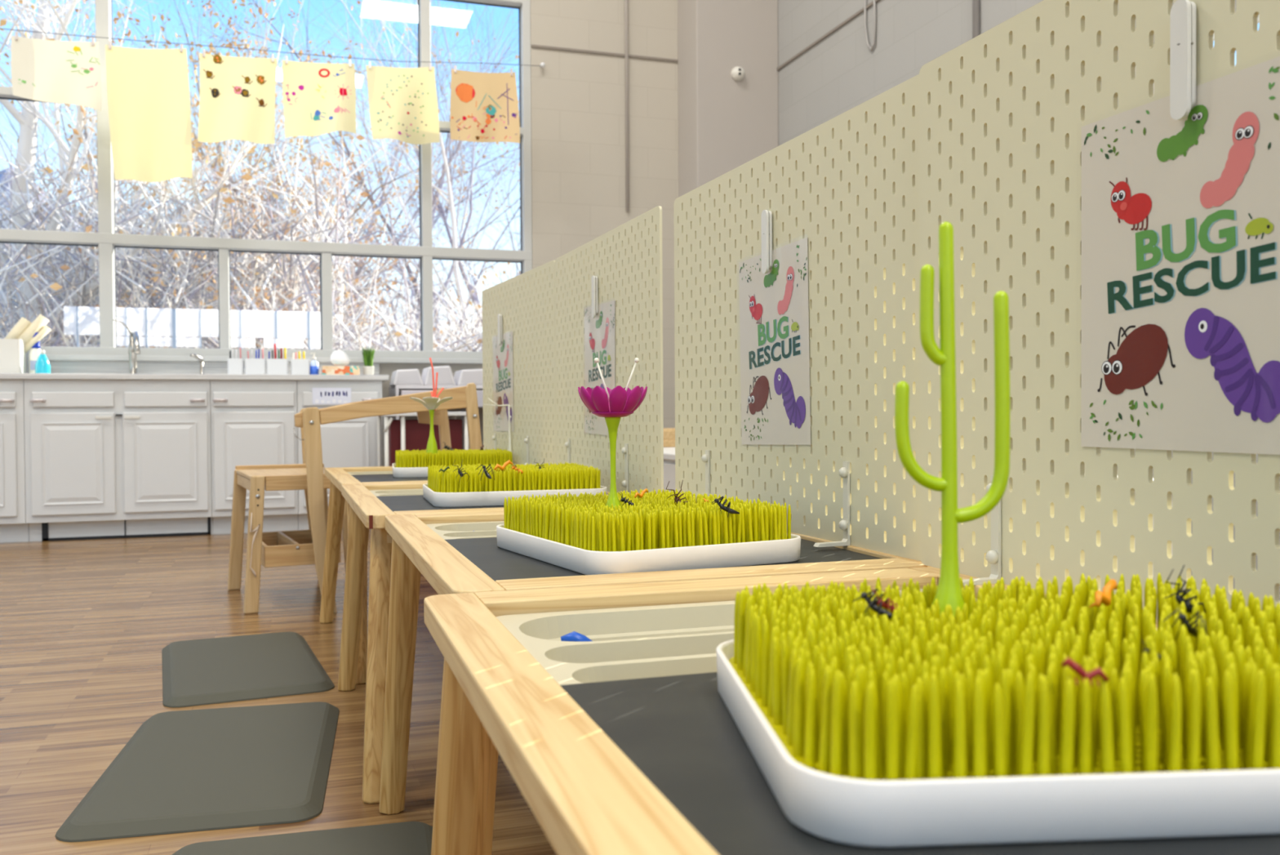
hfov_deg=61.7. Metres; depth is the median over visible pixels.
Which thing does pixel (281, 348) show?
pen
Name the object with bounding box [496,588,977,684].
tray
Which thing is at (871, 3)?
trim
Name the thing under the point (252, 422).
base cabinet
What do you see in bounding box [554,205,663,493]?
pegboard
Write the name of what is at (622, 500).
insect
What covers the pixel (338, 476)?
table
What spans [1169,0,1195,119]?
clip
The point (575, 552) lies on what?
tray
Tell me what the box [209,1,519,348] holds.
bare tree
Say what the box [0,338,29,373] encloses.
bin
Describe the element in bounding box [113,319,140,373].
tap
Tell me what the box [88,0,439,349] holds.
bare tree
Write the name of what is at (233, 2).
bare tree
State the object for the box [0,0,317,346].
bare tree
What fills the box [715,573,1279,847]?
rack
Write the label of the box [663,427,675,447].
wooden block
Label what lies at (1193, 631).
insect
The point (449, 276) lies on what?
bare tree
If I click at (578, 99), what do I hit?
wall
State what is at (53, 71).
drawing
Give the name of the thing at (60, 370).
countertop
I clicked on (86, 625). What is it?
floor
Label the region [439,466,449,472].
toy caterpillar
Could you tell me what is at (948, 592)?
cactus
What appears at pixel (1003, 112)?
pegboard
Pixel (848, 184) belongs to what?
pegboard
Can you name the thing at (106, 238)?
window
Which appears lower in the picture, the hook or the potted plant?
the potted plant
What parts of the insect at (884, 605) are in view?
leg, leg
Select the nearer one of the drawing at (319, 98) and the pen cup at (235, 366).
the pen cup at (235, 366)
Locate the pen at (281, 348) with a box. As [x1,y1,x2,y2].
[280,347,282,358]
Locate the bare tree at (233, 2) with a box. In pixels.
[0,0,510,351]
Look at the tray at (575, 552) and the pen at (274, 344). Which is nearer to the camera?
the tray at (575, 552)
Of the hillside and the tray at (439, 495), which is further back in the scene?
the hillside
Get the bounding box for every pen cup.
[227,358,243,373]
[244,358,265,373]
[266,358,288,374]
[291,359,310,374]
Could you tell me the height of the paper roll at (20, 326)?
0.213 m
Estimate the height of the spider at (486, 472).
0.030 m
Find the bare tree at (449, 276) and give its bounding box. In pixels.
[194,1,520,350]
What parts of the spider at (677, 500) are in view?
leg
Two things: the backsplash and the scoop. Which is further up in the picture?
the backsplash
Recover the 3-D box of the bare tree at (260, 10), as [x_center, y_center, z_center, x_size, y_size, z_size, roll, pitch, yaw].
[-4.603,-2.176,11.427,3.160,5.467,3.656,-1,1,-18]
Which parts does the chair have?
post, post, panel, post, post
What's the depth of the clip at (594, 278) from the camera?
2.37 m
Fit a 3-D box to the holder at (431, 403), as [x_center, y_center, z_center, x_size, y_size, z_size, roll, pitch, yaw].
[-0.584,-0.042,3.006,0.122,0.309,0.126,-1,1,-18]
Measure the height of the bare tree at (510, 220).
9.297 m
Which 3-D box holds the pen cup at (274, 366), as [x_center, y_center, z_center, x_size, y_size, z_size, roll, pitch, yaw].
[-2.071,-0.341,6.122,0.114,0.099,0.070,-1,1,-18]
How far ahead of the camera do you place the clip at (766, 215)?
1.58 m
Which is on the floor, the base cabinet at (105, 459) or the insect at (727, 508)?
the base cabinet at (105, 459)
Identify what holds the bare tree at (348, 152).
on the ground
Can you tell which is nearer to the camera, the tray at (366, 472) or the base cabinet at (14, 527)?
the tray at (366, 472)
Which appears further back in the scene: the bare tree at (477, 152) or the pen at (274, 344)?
the bare tree at (477, 152)
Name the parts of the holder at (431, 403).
stem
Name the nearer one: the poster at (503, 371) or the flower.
the flower
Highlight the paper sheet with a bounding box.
[105,40,192,182]
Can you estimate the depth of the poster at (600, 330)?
2.37 m
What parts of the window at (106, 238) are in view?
rail, sill, rail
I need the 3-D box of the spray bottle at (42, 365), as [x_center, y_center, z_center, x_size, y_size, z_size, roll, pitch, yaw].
[-3.186,-0.346,5.719,0.074,0.135,0.073,-1,1,-18]
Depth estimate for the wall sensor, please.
6.90 m
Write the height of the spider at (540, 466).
0.035 m
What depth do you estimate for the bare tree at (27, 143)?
10.43 m
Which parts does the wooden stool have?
leg, rail, leg, rail, seat, leg, leg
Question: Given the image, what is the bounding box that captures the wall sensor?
[730,66,744,80]
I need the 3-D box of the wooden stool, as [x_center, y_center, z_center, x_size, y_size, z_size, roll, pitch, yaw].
[-1.238,0.372,3.807,0.379,0.460,0.559,-1,1,-26]
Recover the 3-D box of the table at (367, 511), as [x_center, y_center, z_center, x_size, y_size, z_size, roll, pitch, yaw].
[-0.322,0.327,2.292,0.597,0.588,0.875,-1,1,-18]
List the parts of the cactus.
arm, arm, stem, arm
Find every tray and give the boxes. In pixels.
[346,471,392,475]
[369,488,422,496]
[391,462,514,477]
[422,483,607,506]
[426,520,504,539]
[496,523,800,574]
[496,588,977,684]
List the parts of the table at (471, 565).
leg, rail, rail, leg, slate panel, knob, table bracket, plate, rail, table bracket, knob, knob, rail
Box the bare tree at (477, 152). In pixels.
[283,0,519,336]
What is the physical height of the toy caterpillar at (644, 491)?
0.014 m
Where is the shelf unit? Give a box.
[388,385,483,449]
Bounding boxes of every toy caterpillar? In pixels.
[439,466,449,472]
[493,459,511,471]
[634,488,648,497]
[1088,578,1117,607]
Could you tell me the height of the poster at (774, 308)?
0.301 m
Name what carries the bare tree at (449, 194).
on the ground
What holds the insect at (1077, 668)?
in the rack at (922, 727)
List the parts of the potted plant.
pot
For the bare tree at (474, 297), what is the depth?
17.58 m
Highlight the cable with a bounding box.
[863,0,875,51]
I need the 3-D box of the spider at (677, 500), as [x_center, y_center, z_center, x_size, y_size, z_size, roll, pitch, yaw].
[0.049,0.090,1.365,0.022,0.044,0.030,1,1,43]
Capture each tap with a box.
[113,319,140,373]
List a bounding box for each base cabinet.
[0,379,29,542]
[23,379,213,541]
[210,379,297,533]
[296,380,382,529]
[663,446,1172,576]
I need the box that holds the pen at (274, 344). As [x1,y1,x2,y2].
[273,343,276,358]
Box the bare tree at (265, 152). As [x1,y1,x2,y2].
[0,0,387,347]
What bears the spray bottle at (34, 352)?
on the countertop at (60, 370)
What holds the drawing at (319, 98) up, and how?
hanging from the string
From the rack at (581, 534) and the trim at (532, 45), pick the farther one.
the trim at (532, 45)
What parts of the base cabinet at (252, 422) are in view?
handle, drawer, door, raised panel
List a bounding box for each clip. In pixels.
[497,313,502,345]
[591,275,597,317]
[760,209,772,273]
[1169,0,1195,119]
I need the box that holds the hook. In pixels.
[540,62,545,67]
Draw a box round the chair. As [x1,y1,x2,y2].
[293,382,482,613]
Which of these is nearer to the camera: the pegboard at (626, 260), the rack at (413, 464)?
the pegboard at (626, 260)
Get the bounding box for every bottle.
[28,332,40,373]
[35,349,50,373]
[310,352,318,374]
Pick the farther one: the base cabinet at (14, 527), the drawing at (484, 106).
the drawing at (484, 106)
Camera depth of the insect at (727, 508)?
1.24 m
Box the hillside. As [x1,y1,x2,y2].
[0,165,368,347]
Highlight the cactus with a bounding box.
[894,221,1010,619]
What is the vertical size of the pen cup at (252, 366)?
0.099 m
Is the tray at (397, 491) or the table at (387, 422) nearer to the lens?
the tray at (397, 491)
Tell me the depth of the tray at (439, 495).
2.05 m
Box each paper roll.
[4,316,31,338]
[17,314,48,344]
[24,324,51,352]
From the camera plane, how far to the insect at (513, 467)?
2.07 m
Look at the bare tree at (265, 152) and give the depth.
14.42 m
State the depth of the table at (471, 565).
1.38 m
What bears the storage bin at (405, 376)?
on the shelf unit
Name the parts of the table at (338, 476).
leg, rail, leg, rail, slate panel, rail, table bracket, plate, table bracket, plate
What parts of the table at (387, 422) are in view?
leg, leg, leg, leg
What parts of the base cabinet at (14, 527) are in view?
raised panel, handle, drawer, door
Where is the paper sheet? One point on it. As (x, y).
(148, 90)
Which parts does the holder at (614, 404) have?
stem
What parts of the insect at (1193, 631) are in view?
leg, leg, leg, leg, leg, leg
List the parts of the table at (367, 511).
leg, rail, leg, rail, slate panel, rail, knob, table bracket, plate, table bracket, knob, knob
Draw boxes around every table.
[319,433,528,684]
[337,438,628,803]
[377,411,468,466]
[378,449,929,854]
[423,475,1279,854]
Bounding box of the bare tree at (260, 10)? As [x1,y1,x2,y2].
[56,0,366,349]
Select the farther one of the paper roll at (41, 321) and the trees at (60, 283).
the trees at (60, 283)
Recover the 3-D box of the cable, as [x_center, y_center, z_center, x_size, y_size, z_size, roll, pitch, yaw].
[1.269,-2.260,5.914,0.016,0.375,0.116,-1,1,-18]
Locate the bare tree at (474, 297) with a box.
[298,0,520,346]
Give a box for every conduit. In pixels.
[624,0,629,211]
[972,0,979,38]
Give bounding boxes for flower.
[577,385,647,417]
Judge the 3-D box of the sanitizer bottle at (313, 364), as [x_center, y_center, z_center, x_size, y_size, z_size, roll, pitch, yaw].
[-1.880,-0.363,6.185,0.049,0.138,0.048,-1,1,-18]
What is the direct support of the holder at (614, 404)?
in the rack at (581, 534)
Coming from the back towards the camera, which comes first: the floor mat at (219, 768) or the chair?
the chair
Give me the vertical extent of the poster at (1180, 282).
0.295 m
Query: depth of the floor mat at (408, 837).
1.58 m
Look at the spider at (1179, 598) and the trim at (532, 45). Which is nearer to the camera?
the spider at (1179, 598)
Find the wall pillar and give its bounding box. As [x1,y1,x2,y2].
[677,0,778,196]
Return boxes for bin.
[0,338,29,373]
[389,368,423,386]
[421,365,455,385]
[453,368,482,385]
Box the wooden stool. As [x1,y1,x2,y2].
[227,462,347,613]
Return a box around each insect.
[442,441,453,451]
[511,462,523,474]
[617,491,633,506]
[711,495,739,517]
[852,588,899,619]
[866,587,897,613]
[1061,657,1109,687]
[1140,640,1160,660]
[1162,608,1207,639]
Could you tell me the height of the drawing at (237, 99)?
0.521 m
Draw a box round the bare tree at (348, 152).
[53,0,519,342]
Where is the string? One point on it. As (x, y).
(0, 28)
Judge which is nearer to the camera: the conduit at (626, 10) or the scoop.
the scoop
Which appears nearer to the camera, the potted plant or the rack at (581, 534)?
the rack at (581, 534)
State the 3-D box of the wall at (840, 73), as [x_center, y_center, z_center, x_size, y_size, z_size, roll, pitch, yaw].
[2.527,-2.349,2.486,0.200,5.900,10.350,-1,1,-18]
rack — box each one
[391,448,514,477]
[422,462,607,506]
[496,488,800,574]
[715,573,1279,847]
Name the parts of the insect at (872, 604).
leg, leg, leg, leg, leg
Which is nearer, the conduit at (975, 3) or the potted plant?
the conduit at (975, 3)
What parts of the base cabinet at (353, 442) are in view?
drawer, door, raised panel, handle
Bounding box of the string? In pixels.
[0,27,540,66]
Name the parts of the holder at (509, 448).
stem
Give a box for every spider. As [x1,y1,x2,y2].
[453,459,469,481]
[475,463,494,480]
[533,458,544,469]
[666,480,688,504]
[1164,564,1205,613]
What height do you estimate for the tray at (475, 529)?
0.058 m
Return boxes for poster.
[493,331,513,431]
[584,300,615,435]
[738,236,810,444]
[1080,56,1279,454]
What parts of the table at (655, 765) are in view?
leg, rail, rail, slate panel, table bracket, knob, knob, rail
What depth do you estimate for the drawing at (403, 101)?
6.37 m
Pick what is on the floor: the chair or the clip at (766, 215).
the chair
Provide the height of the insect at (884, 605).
0.017 m
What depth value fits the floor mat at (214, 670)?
2.65 m
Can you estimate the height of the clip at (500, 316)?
0.094 m
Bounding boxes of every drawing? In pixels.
[10,31,101,111]
[197,48,277,143]
[282,55,355,137]
[365,61,439,144]
[449,65,519,142]
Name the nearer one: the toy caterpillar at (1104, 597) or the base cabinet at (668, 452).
the toy caterpillar at (1104, 597)
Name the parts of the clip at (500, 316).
arm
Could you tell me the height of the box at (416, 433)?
0.614 m
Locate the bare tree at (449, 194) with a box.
[181,0,520,350]
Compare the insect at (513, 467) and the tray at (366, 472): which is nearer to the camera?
the insect at (513, 467)
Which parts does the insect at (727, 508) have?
leg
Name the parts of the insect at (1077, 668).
leg, leg, leg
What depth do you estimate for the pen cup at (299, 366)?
6.13 m
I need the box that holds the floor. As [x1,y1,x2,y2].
[0,528,556,854]
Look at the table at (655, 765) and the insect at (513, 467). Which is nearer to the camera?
the table at (655, 765)
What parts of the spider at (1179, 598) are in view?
leg, leg, leg, leg, leg, leg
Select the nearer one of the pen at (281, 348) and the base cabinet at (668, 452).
the base cabinet at (668, 452)
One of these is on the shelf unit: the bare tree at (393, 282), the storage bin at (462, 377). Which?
the storage bin at (462, 377)
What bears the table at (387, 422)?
on the floor
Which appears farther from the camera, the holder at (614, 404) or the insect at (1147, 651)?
the holder at (614, 404)
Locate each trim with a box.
[531,44,678,62]
[777,0,879,70]
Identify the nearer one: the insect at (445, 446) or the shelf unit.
the insect at (445, 446)
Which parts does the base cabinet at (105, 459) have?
handle, raised panel, drawer, door, drawer, door, raised panel, handle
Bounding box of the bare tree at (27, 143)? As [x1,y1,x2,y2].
[0,0,318,346]
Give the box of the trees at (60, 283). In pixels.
[0,80,511,351]
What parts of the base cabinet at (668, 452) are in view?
door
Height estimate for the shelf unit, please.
0.810 m
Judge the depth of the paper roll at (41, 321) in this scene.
5.75 m
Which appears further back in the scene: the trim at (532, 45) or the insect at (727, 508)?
the trim at (532, 45)
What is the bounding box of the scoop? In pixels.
[560,631,591,641]
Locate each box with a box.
[321,349,359,374]
[388,418,462,466]
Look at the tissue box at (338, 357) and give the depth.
6.20 m
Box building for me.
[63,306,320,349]
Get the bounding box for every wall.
[379,0,678,466]
[777,0,1279,599]
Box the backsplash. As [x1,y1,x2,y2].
[48,360,379,374]
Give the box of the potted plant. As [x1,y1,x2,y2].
[360,346,375,374]
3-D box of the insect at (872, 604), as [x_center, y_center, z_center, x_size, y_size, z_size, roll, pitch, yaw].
[0.136,0.102,0.614,0.025,0.018,0.018,0,1,31]
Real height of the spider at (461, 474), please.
0.042 m
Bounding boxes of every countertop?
[0,360,389,382]
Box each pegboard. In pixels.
[482,260,555,465]
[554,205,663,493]
[673,74,920,560]
[919,0,1279,619]
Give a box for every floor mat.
[55,702,339,841]
[161,631,334,707]
[172,821,432,854]
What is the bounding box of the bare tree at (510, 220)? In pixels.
[275,0,520,345]
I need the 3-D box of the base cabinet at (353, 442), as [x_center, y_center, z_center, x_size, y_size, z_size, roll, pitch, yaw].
[-1.741,0.152,6.189,0.453,0.832,0.645,-1,1,-18]
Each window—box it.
[0,0,532,364]
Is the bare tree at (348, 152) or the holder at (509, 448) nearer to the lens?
the holder at (509, 448)
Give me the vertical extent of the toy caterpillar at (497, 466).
0.022 m
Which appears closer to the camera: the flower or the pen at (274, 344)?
the flower
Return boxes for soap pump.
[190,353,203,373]
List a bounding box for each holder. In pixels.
[409,357,453,453]
[483,397,512,453]
[577,357,647,509]
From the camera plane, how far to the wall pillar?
6.95 m
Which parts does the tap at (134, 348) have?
lever, spout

